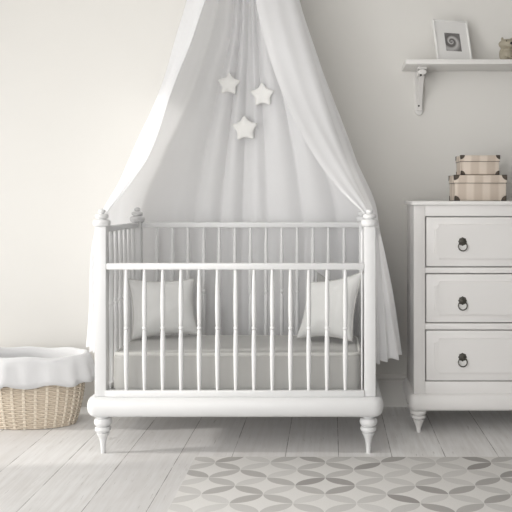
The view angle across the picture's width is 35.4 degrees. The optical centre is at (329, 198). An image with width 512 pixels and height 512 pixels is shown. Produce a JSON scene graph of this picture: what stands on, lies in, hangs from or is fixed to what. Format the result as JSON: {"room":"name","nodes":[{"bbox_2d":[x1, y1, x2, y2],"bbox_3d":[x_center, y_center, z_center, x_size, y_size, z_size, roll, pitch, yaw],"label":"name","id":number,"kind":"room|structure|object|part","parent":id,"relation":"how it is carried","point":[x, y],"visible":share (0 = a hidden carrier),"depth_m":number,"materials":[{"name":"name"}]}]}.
{"room":"children's room","nodes":[
{"label":"children's room","id":0,"kind":"room"},
{"bbox_2d":[0,0,511,373],"bbox_3d":[-0.060,-0.194,4.586,5.320,2.750,0.100,0,0,0],"label":"wall","id":1,"kind":"structure","parent":0,"point":[81,81],"depth_m":4.54,"materials":[{"name":"white paint"}]},
{"bbox_2d":[81,374,407,406],"bbox_3d":[-0.060,1.091,4.526,5.120,0.180,0.020,0,0,0],"label":"baseboard","id":2,"kind":"structure","parent":1,"relation":"attached to","point":[390,385],"depth_m":4.52,"materials":[{"name":"white paint"}]},
{"bbox_2d":[402,59,511,114],"bbox_3d":[0.870,-0.616,4.412,0.920,0.277,0.248,0,0,0],"label":"wall shelf","id":3,"kind":"object","parent":1,"relation":"attached to","point":[420,66],"visible":1,"depth_m":4.37,"materials":[{"name":"white paint"}]},
{"bbox_3d":[0.507,-0.615,4.452,0.027,0.226,0.159,0,0,0],"label":"arm","id":4,"kind":"part","parent":3,"relation":"part of","materials":[{"name":"white paint"}]},
{"bbox_2d":[432,19,472,58],"bbox_3d":[0.674,-0.876,4.418,0.210,0.242,0.112,0,0,-17],"label":"picture frame","id":5,"kind":"object","parent":3,"relation":"on","point":[451,37],"visible":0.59,"depth_m":4.40,"materials":[{"name":"white wood"}]},
{"bbox_2d":[444,33,461,51],"bbox_3d":[0.680,-0.868,4.405,0.101,0.117,0.004,0,-16,-17],"label":"print","id":6,"kind":"object","parent":5,"relation":"attached to","point":[452,40],"depth_m":4.40},
{"bbox_2d":[498,37,511,58],"bbox_3d":[0.984,-0.824,4.387,0.105,0.142,0.097,0,0,0],"label":"animal figurine","id":7,"kind":"object","parent":3,"relation":"on","point":[505,52],"visible":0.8,"depth_m":4.37,"materials":[{"name":"beige fabric"}]},
{"bbox_2d":[0,407,511,511],"bbox_3d":[-0.060,1.231,1.718,5.320,0.100,5.836,0,0,0],"label":"floor","id":8,"kind":"structure","parent":0,"point":[145,462],"depth_m":3.79,"materials":[{"name":"grey wood"}]},
{"bbox_2d":[0,346,94,429],"bbox_3d":[-1.564,0.989,4.184,0.689,0.381,0.396,0,0,-2],"label":"wicker basket","id":9,"kind":"object","parent":8,"relation":"on","point":[41,387],"visible":1,"depth_m":4.05,"materials":[{"name":"beige wicker"}]},
{"bbox_2d":[87,207,383,452],"bbox_3d":[-0.439,0.614,4.040,1.374,1.134,0.807,0,0,0],"label":"crib","id":10,"kind":"object","parent":8,"relation":"on","point":[113,268],"visible":0.87,"depth_m":3.67,"materials":[{"name":"white wood"}]},
{"bbox_3d":[-1.062,0.520,3.700,0.053,0.787,0.053,0,0,0],"label":"post","id":11,"kind":"part","parent":10,"relation":"part of","materials":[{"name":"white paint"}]},
{"bbox_3d":[-1.026,0.522,3.710,0.007,0.742,0.007,0,0,23],"label":"guide rod","id":12,"kind":"part","parent":10,"relation":"part of","materials":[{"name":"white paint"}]},
{"bbox_3d":[-1.062,0.142,4.040,0.025,0.029,0.629,0,0,0],"label":"rail","id":13,"kind":"part","parent":10,"relation":"part of","materials":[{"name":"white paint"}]},
{"bbox_3d":[-1.062,0.520,4.380,0.053,0.787,0.053,0,0,0],"label":"post","id":14,"kind":"part","parent":10,"relation":"part of","materials":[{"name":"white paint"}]},
{"bbox_3d":[-0.439,0.899,3.679,1.196,0.030,0.025,0,0,0],"label":"rail","id":15,"kind":"part","parent":10,"relation":"part of","materials":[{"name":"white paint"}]},
{"bbox_3d":[-0.439,0.312,3.682,1.190,0.030,0.026,0,0,0],"label":"rail","id":16,"kind":"part","parent":10,"relation":"part of","materials":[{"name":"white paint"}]},
{"bbox_3d":[-0.439,0.959,4.040,1.374,0.090,0.807,0,0,0],"label":"moulding","id":17,"kind":"part","parent":10,"relation":"part of","materials":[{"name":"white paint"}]},
{"bbox_2d":[114,335,360,389],"bbox_3d":[-0.439,0.818,3.989,1.179,0.190,0.493,0,0,0],"label":"mattress","id":18,"kind":"object","parent":10,"relation":"on","point":[208,379],"visible":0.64,"depth_m":3.74,"materials":[{"name":"white fabric"}]},
{"bbox_2d":[128,278,196,339],"bbox_3d":[-0.872,0.567,4.155,0.368,0.310,0.153,0,0,-14],"label":"pillow","id":19,"kind":"object","parent":18,"relation":"on","point":[153,325],"visible":0.86,"depth_m":4.11,"materials":[{"name":"grey fabric"}]},
{"bbox_2d":[317,272,330,281],"bbox_3d":[-0.004,0.552,4.203,0.272,0.328,0.088,0,0,0],"label":"pillow","id":20,"kind":"object","parent":18,"relation":"on","point":[320,278],"visible":0.1,"depth_m":4.22,"materials":[{"name":"grey fabric"}]},
{"bbox_2d":[297,271,363,341],"bbox_3d":[-0.003,0.537,4.027,0.346,0.351,0.152,0,0,21],"label":"pillow","id":21,"kind":"object","parent":18,"relation":"on","point":[336,325],"visible":0.79,"depth_m":3.97,"materials":[{"name":"grey fabric"}]},
{"bbox_3d":[-0.439,0.142,4.380,1.196,0.029,0.025,0,0,0],"label":"rail","id":22,"kind":"part","parent":10,"relation":"part of","materials":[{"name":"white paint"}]},
{"bbox_3d":[0.185,0.520,4.380,0.053,0.787,0.053,0,0,0],"label":"post","id":23,"kind":"part","parent":10,"relation":"part of","materials":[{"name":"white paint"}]},
{"bbox_3d":[0.148,0.522,3.710,0.007,0.742,0.007,0,0,-23],"label":"guide rod","id":24,"kind":"part","parent":10,"relation":"part of","materials":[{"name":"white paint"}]},
{"bbox_3d":[0.185,0.520,3.700,0.053,0.787,0.053,0,0,0],"label":"post","id":25,"kind":"part","parent":10,"relation":"part of","materials":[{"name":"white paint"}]},
{"bbox_2d":[167,457,511,511],"bbox_3d":[0.404,1.176,2.933,2.032,0.008,1.366,0,0,0],"label":"rug","id":26,"kind":"object","parent":8,"relation":"on","point":[211,484],"visible":1,"depth_m":3.26,"materials":[{"name":"grey fabric"}]},
{"bbox_2d":[403,201,511,432],"bbox_3d":[0.922,0.596,4.184,1.046,1.171,0.417,0,0,0],"label":"dresser","id":27,"kind":"object","parent":8,"relation":"on","point":[459,253],"visible":1,"depth_m":4.00,"materials":[{"name":"white paint"}]},
{"bbox_3d":[0.922,1.022,4.185,1.046,0.086,0.416,0,0,0],"label":"moulding","id":28,"kind":"part","parent":27,"relation":"part of","materials":[{"name":"white paint"}]},
{"bbox_3d":[0.665,0.807,3.984,0.050,0.071,0.017,0,0,0],"label":"ring pull","id":29,"kind":"part","parent":27,"relation":"part of","materials":[{"name":"metal"}]},
{"bbox_3d":[0.665,0.524,3.984,0.050,0.071,0.017,0,0,0],"label":"ring pull","id":30,"kind":"part","parent":27,"relation":"part of","materials":[{"name":"metal"}]},
{"bbox_3d":[0.665,0.227,3.984,0.050,0.071,0.017,0,0,0],"label":"ring pull","id":31,"kind":"part","parent":27,"relation":"part of","materials":[{"name":"metal"}]},
{"bbox_3d":[0.922,0.788,4.026,0.873,0.251,0.049,0,0,0],"label":"drawer","id":32,"kind":"part","parent":27,"relation":"part of","materials":[{"name":"white paint"}]},
{"bbox_3d":[0.922,0.500,4.026,0.873,0.242,0.049,0,0,0],"label":"drawer","id":33,"kind":"part","parent":27,"relation":"part of","materials":[{"name":"white paint"}]},
{"bbox_3d":[0.922,0.216,4.026,0.873,0.247,0.049,0,0,0],"label":"drawer","id":34,"kind":"part","parent":27,"relation":"part of","materials":[{"name":"white paint"}]},
{"bbox_3d":[0.922,0.788,3.997,0.794,0.177,0.010,0,0,0],"label":"raised panel","id":35,"kind":"part","parent":27,"relation":"part of","materials":[{"name":"white paint"}]},
{"bbox_3d":[0.922,0.500,3.997,0.794,0.168,0.010,0,0,0],"label":"raised panel","id":36,"kind":"part","parent":27,"relation":"part of","materials":[{"name":"white paint"}]},
{"bbox_3d":[0.922,0.216,3.997,0.794,0.173,0.010,0,0,0],"label":"raised panel","id":37,"kind":"part","parent":27,"relation":"part of","materials":[{"name":"white paint"}]},
{"bbox_2d":[449,175,506,200],"bbox_3d":[0.773,-0.057,4.178,0.271,0.134,0.200,0,0,0],"label":"storage box","id":38,"kind":"object","parent":27,"relation":"on","point":[462,187],"visible":1,"depth_m":4.08,"materials":[{"name":"cardboard"}]},
{"bbox_2d":[455,155,499,174],"bbox_3d":[0.775,-0.176,4.183,0.204,0.102,0.170,0,0,0],"label":"storage box","id":39,"kind":"object","parent":38,"relation":"on","point":[465,164],"visible":0.89,"depth_m":4.10,"materials":[{"name":"cardboard"}]},
{"bbox_3d":[0.775,-0.209,4.183,0.201,0.032,0.167,0,0,0],"label":"lid","id":40,"kind":"part","parent":39,"relation":"part of","materials":[{"name":"cardboard"}]},
{"bbox_3d":[0.773,-0.102,4.178,0.268,0.042,0.197,0,0,0],"label":"lid","id":41,"kind":"part","parent":38,"relation":"part of","materials":[{"name":"cardboard"}]},
{"bbox_3d":[-0.060,-1.619,1.718,5.320,0.100,5.836,0,0,0],"label":"ceiling","id":42,"kind":"structure","parent":0,"visible":0},
{"bbox_2d":[86,0,401,363],"bbox_3d":[-0.408,-0.388,4.133,1.542,2.362,0.757,0,0,0],"label":"canopy","id":43,"kind":"object","parent":42,"relation":"hanging from","point":[187,162],"visible":0.8,"depth_m":4.46,"materials":[{"name":"white fabric"}]},
{"bbox_2d":[86,0,213,352],"bbox_3d":[-0.825,-0.319,4.114,0.709,2.200,0.698,0,0,0],"label":"curtain","id":44,"kind":"object","parent":43,"relation":"hanging from","point":[187,86],"depth_m":4.46,"materials":[{"name":"white fabric"}]},
{"bbox_2d":[218,73,239,93],"bbox_3d":[-0.560,-0.643,4.415,0.121,0.118,0.033,0,0,0],"label":"star","id":45,"kind":"object","parent":43,"relation":"attached to","point":[228,84],"visible":1,"depth_m":4.40,"materials":[{"name":"white fabric"}]},
{"bbox_2d":[233,116,256,138],"bbox_3d":[-0.475,-0.398,4.435,0.137,0.133,0.033,0,0,0],"label":"star","id":46,"kind":"object","parent":43,"relation":"attached to","point":[244,128],"visible":1,"depth_m":4.42,"materials":[{"name":"white fabric"}]},
{"bbox_2d":[131,0,360,335],"bbox_3d":[-0.439,-0.313,4.421,1.377,2.212,0.179,0,0,0],"label":"curtain","id":47,"kind":"object","parent":43,"relation":"hanging from","point":[196,168],"depth_m":4.47,"materials":[{"name":"white fabric"}]},
{"bbox_2d":[251,83,273,104],"bbox_3d":[-0.376,-0.584,4.422,0.129,0.125,0.033,0,0,0],"label":"star","id":48,"kind":"object","parent":43,"relation":"attached to","point":[262,94],"visible":1,"depth_m":4.41,"materials":[{"name":"white fabric"}]},
{"bbox_2d":[256,0,401,363],"bbox_3d":[-0.030,-0.317,4.115,0.778,2.205,0.704,0,0,0],"label":"curtain","id":49,"kind":"object","parent":43,"relation":"hanging from","point":[302,116],"depth_m":4.44,"materials":[{"name":"white fabric"}]}
]}

